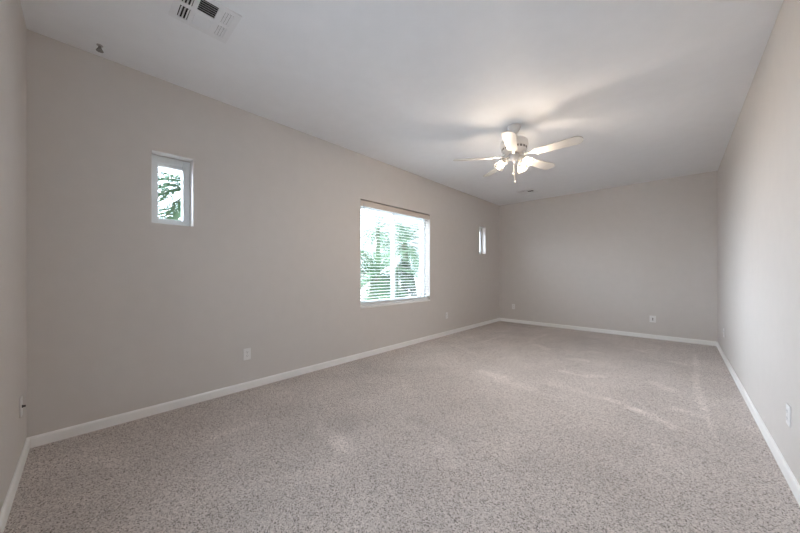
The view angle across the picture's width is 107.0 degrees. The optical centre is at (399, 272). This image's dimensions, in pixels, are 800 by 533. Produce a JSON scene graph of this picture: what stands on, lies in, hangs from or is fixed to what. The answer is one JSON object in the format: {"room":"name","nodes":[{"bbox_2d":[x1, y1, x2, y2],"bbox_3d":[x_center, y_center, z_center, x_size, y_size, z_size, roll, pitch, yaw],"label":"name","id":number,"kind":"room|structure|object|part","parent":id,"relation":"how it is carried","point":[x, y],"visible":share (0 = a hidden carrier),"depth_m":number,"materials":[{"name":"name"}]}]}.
{"room":"empty bedroom","nodes":[
{"label":"empty bedroom","id":0,"kind":"room"},
{"bbox_2d":[0,0,26,511],"bbox_3d":[-1.185,-0.220,0.674,3.550,2.740,0.120,0,0,43],"label":"wall","id":1,"kind":"structure","parent":0,"point":[13,30],"depth_m":1.55,"materials":[{"name":"beige paint"}]},
{"bbox_2d":[0,438,29,532],"bbox_3d":[-1.139,1.114,0.723,3.522,0.072,0.014,0,0,43],"label":"baseboard","id":2,"kind":"structure","parent":1,"relation":"attached to","point":[4,514],"depth_m":1.51,"materials":[{"name":"white paint"}]},
{"bbox_2d":[19,395,25,417],"bbox_3d":[-2.227,0.790,1.748,0.070,0.115,0.020,0,0,43],"label":"cable plate","id":3,"kind":"object","parent":1,"relation":"attached to","point":[21,405],"visible":1,"depth_m":1.73,"materials":[{"name":"white plastic"}]},
{"bbox_3d":[-2.231,0.790,1.743,0.070,0.115,0.006,0,0,43],"label":"plate","id":4,"kind":"part","parent":3,"relation":"part of","materials":[{"name":"white plastic"}]},
{"bbox_2d":[27,29,498,436],"bbox_3d":[-0.115,-0.220,4.566,0.220,2.740,7.220,0,0,43],"label":"wall","id":5,"kind":"structure","parent":0,"point":[127,312],"depth_m":2.61,"materials":[{"name":"beige paint"}]},
{"bbox_2d":[152,154,189,225],"bbox_3d":[-2.009,-0.698,2.586,0.070,0.585,0.280,0,0,43],"label":"window","id":6,"kind":"structure","parent":5,"relation":"in","point":[183,167],"depth_m":2.59,"materials":[{"name":"white plastic"}]},
{"bbox_2d":[243,348,250,360],"bbox_3d":[-1.506,0.804,2.918,0.009,0.115,0.070,0,0,43],"label":"wall outlet","id":7,"kind":"object","parent":5,"relation":"attached to","point":[247,351],"visible":1,"depth_m":2.91,"materials":[{"name":"white plastic"}]},
{"bbox_2d":[27,318,499,447],"bbox_3d":[-0.030,1.114,4.487,0.014,0.072,7.020,0,0,43],"label":"baseboard","id":8,"kind":"structure","parent":5,"relation":"attached to","point":[57,435],"depth_m":2.64,"materials":[{"name":"white paint"}]},
{"bbox_2d":[361,206,429,308],"bbox_3d":[-0.070,-0.253,4.579,0.190,1.475,1.520,0,0,43],"label":"window","id":9,"kind":"structure","parent":5,"relation":"in","point":[392,219],"depth_m":4.61,"materials":[{"name":"white plastic"}]},
{"bbox_3d":[-0.334,-0.253,4.350,0.027,1.385,0.735,0,0,43],"label":"sliding sash","id":10,"kind":"part","parent":9,"relation":"part of","materials":[{"name":"clear glass"}]},
{"bbox_2d":[361,200,428,305],"bbox_3d":[-0.032,-0.262,4.543,0.080,1.437,1.508,0,0,43],"label":"window blind","id":11,"kind":"object","parent":9,"relation":"attached to","point":[367,204],"visible":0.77,"depth_m":4.46,"materials":[{"name":"white plastic"}]},
{"bbox_3d":[-0.040,0.447,4.551,0.052,0.020,1.508,0,0,43],"label":"rail","id":12,"kind":"part","parent":11,"relation":"part of","materials":[{"name":"white plastic"}]},
{"bbox_3d":[0.366,-0.248,4.984,0.056,1.375,0.002,0,0,43],"label":"ladder cord","id":13,"kind":"part","parent":11,"relation":"part of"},
{"bbox_3d":[-0.040,0.474,4.551,0.108,0.022,1.518,0,0,43],"label":"sill","id":14,"kind":"part","parent":9,"relation":"part of","materials":[{"name":"white paint"}]},
{"bbox_3d":[0.118,-0.253,4.880,0.027,1.385,0.735,0,0,43],"label":"fixed sash","id":15,"kind":"part","parent":9,"relation":"part of","materials":[{"name":"clear glass"}]},
{"bbox_3d":[-0.110,-0.253,4.616,0.080,1.475,1.520,0,0,43],"label":"frame","id":16,"kind":"part","parent":9,"relation":"part of","materials":[{"name":"white plastic"}]},
{"bbox_2d":[479,228,480,253],"bbox_3d":[1.699,-0.698,6.535,0.070,0.585,0.275,0,0,43],"label":"window","id":17,"kind":"structure","parent":5,"relation":"in","point":[479,228],"depth_m":6.58,"materials":[{"name":"white plastic"}]},
{"bbox_2d":[4,321,799,532],"bbox_3d":[1.259,1.150,3.276,3.550,0.001,7.020,0,0,43],"label":"floor","id":18,"kind":"structure","parent":0,"point":[500,426],"depth_m":1.88,"materials":[{"name":"carpet"}]},
{"bbox_2d":[20,0,783,205],"bbox_3d":[1.222,-1.650,3.310,3.890,0.120,7.260,0,0,43],"label":"ceiling","id":19,"kind":"structure","parent":0,"point":[654,90],"depth_m":2.33,"materials":[{"name":"white paint"}]},
{"bbox_2d":[96,43,103,52],"bbox_3d":[-2.101,-1.568,2.072,0.040,0.044,0.040,0,0,43],"label":"ceiling hook","id":20,"kind":"object","parent":19,"relation":"attached to","point":[99,49],"visible":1,"depth_m":2.06,"materials":[{"name":"grey plastic"}]},
{"bbox_2d":[168,0,241,43],"bbox_3d":[-1.201,-1.583,1.828,0.316,0.013,0.316,0,0,43],"label":"ceiling vent","id":21,"kind":"object","parent":19,"relation":"in","point":[212,18],"visible":1,"depth_m":1.83,"materials":[{"name":"white metal"}]},
{"bbox_2d":[453,123,583,182],"bbox_3d":[1.282,-1.277,3.184,1.200,0.626,1.253,0,0,43],"label":"ceiling fan","id":22,"kind":"object","parent":19,"relation":"hanging from","point":[512,146],"visible":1,"depth_m":3.14,"materials":[{"name":"white metal"}]},
{"bbox_3d":[0.812,-1.254,3.279,0.440,0.033,0.130,0,0,8],"label":"fan blade","id":23,"kind":"part","parent":22,"relation":"part of","materials":[{"name":"white wood"}]},
{"bbox_3d":[1.164,-1.254,3.650,0.130,0.033,0.440,0,0,-11],"label":"fan blade","id":24,"kind":"part","parent":22,"relation":"part of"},
{"bbox_3d":[1.141,-1.215,3.222,0.115,0.088,0.058,0,0,1],"label":"lamp arm","id":25,"kind":"part","parent":22,"relation":"part of","materials":[{"name":"glass"}]},
{"bbox_3d":[1.056,-1.254,2.830,0.130,0.033,0.440,0,0,25],"label":"fan blade","id":26,"kind":"part","parent":22,"relation":"part of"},
{"bbox_3d":[1.325,-1.215,3.282,0.060,0.088,0.115,0,0,43],"label":"lamp arm","id":27,"kind":"part","parent":22,"relation":"part of","materials":[{"name":"glass"}]},
{"bbox_3d":[1.303,-1.215,3.140,0.115,0.088,0.060,0,0,43],"label":"lamp arm","id":28,"kind":"part","parent":22,"relation":"part of","materials":[{"name":"glass"}]},
{"bbox_3d":[1.625,-1.254,3.430,0.440,0.033,0.130,0,0,-29],"label":"fan blade","id":29,"kind":"part","parent":22,"relation":"part of","materials":[{"name":"white wood"}]},
{"bbox_3d":[1.558,-1.254,2.923,0.440,0.033,0.130,0,0,43],"label":"fan blade","id":30,"kind":"part","parent":22,"relation":"part of","materials":[{"name":"white wood"}]},
{"bbox_2d":[516,188,537,194],"bbox_3d":[2.498,-1.583,5.816,0.316,0.013,0.316,0,0,43],"label":"ceiling vent","id":31,"kind":"object","parent":19,"relation":"in","point":[528,191],"visible":1,"depth_m":5.79,"materials":[{"name":"white metal"}]},
{"bbox_2d":[499,171,717,341],"bbox_3d":[3.703,-0.220,5.879,3.550,2.740,0.120,0,0,43],"label":"wall","id":32,"kind":"structure","parent":0,"point":[615,258],"depth_m":5.47,"materials":[{"name":"beige paint"}]},
{"bbox_2d":[500,318,715,345],"bbox_3d":[3.657,1.114,5.830,3.522,0.072,0.014,0,0,43],"label":"baseboard","id":33,"kind":"structure","parent":32,"relation":"attached to","point":[651,336],"depth_m":5.46,"materials":[{"name":"white paint"}]},
{"bbox_2d":[650,316,655,322],"bbox_3d":[4.391,0.809,5.143,0.085,0.115,0.010,0,0,43],"label":"jack plate","id":34,"kind":"object","parent":32,"relation":"attached to","point":[652,318],"visible":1,"depth_m":5.13,"materials":[{"name":"white plastic"}]},
{"bbox_2d":[718,0,799,484],"bbox_3d":[2.597,-0.220,2.020,0.120,2.740,7.260,0,0,43],"label":"wall","id":35,"kind":"structure","parent":0,"point":[759,168],"depth_m":2.00,"materials":[{"name":"beige paint"}]},
{"bbox_2d":[716,342,799,505],"bbox_3d":[2.548,1.114,2.066,0.014,0.072,7.020,0,0,43],"label":"baseboard","id":36,"kind":"structure","parent":35,"relation":"attached to","point":[785,469],"depth_m":1.98,"materials":[{"name":"white paint"}]},
{"bbox_2d":[786,403,790,427],"bbox_3d":[2.152,0.790,1.641,0.009,0.115,0.070,0,0,43],"label":"wall outlet","id":37,"kind":"object","parent":35,"relation":"attached to","point":[788,407],"visible":1,"depth_m":1.63,"materials":[{"name":"white plastic"}]},
{"label":"outside","id":38,"kind":"structure","parent":0,"visible":0},
{"bbox_2d":[361,281,418,300],"bbox_3d":[-9.345,1.400,16.650,29.780,0.200,52.000,0,0,43],"label":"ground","id":39,"kind":"structure","parent":38,"point":[417,286],"depth_m":22.64,"materials":[{"name":"white"}]},
{"bbox_2d":[158,168,180,219],"bbox_3d":[-3.351,-0.480,4.914,2.774,3.591,2.655,0,0,43],"label":"palm tree","id":40,"kind":"object","parent":39,"relation":"on","point":[174,211],"visible":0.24,"depth_m":4.46,"materials":[{"name":"green plant"}]},
{"bbox_2d":[361,208,411,277],"bbox_3d":[-1.227,-1.023,16.006,3.849,4.676,3.958,0,0,9],"label":"palm tree","id":41,"kind":"object","parent":39,"relation":"on","point":[375,228],"visible":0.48,"depth_m":15.70,"materials":[{"name":"green plant"}]},
{"bbox_2d":[361,249,418,300],"bbox_3d":[-0.560,0.367,6.930,2.248,1.895,2.360,0,0,-23],"label":"shrub","id":42,"kind":"object","parent":39,"relation":"on","point":[373,283],"visible":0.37,"depth_m":6.79,"materials":[{"name":"green plant"}]},
{"bbox_2d":[377,220,418,296],"bbox_3d":[0.216,-0.356,12.023,2.533,3.341,2.757,0,0,-9],"label":"palm tree","id":43,"kind":"object","parent":39,"relation":"on","point":[403,244],"visible":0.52,"depth_m":11.74,"materials":[{"name":"green plant"}]},
{"bbox_2d":[395,258,418,297],"bbox_3d":[0.120,0.441,8.999,0.949,1.765,0.938,0,0,43],"label":"shrub","id":44,"kind":"object","parent":39,"relation":"on","point":[406,267],"visible":0.3,"depth_m":8.84,"materials":[{"name":"green plant"}]}
]}

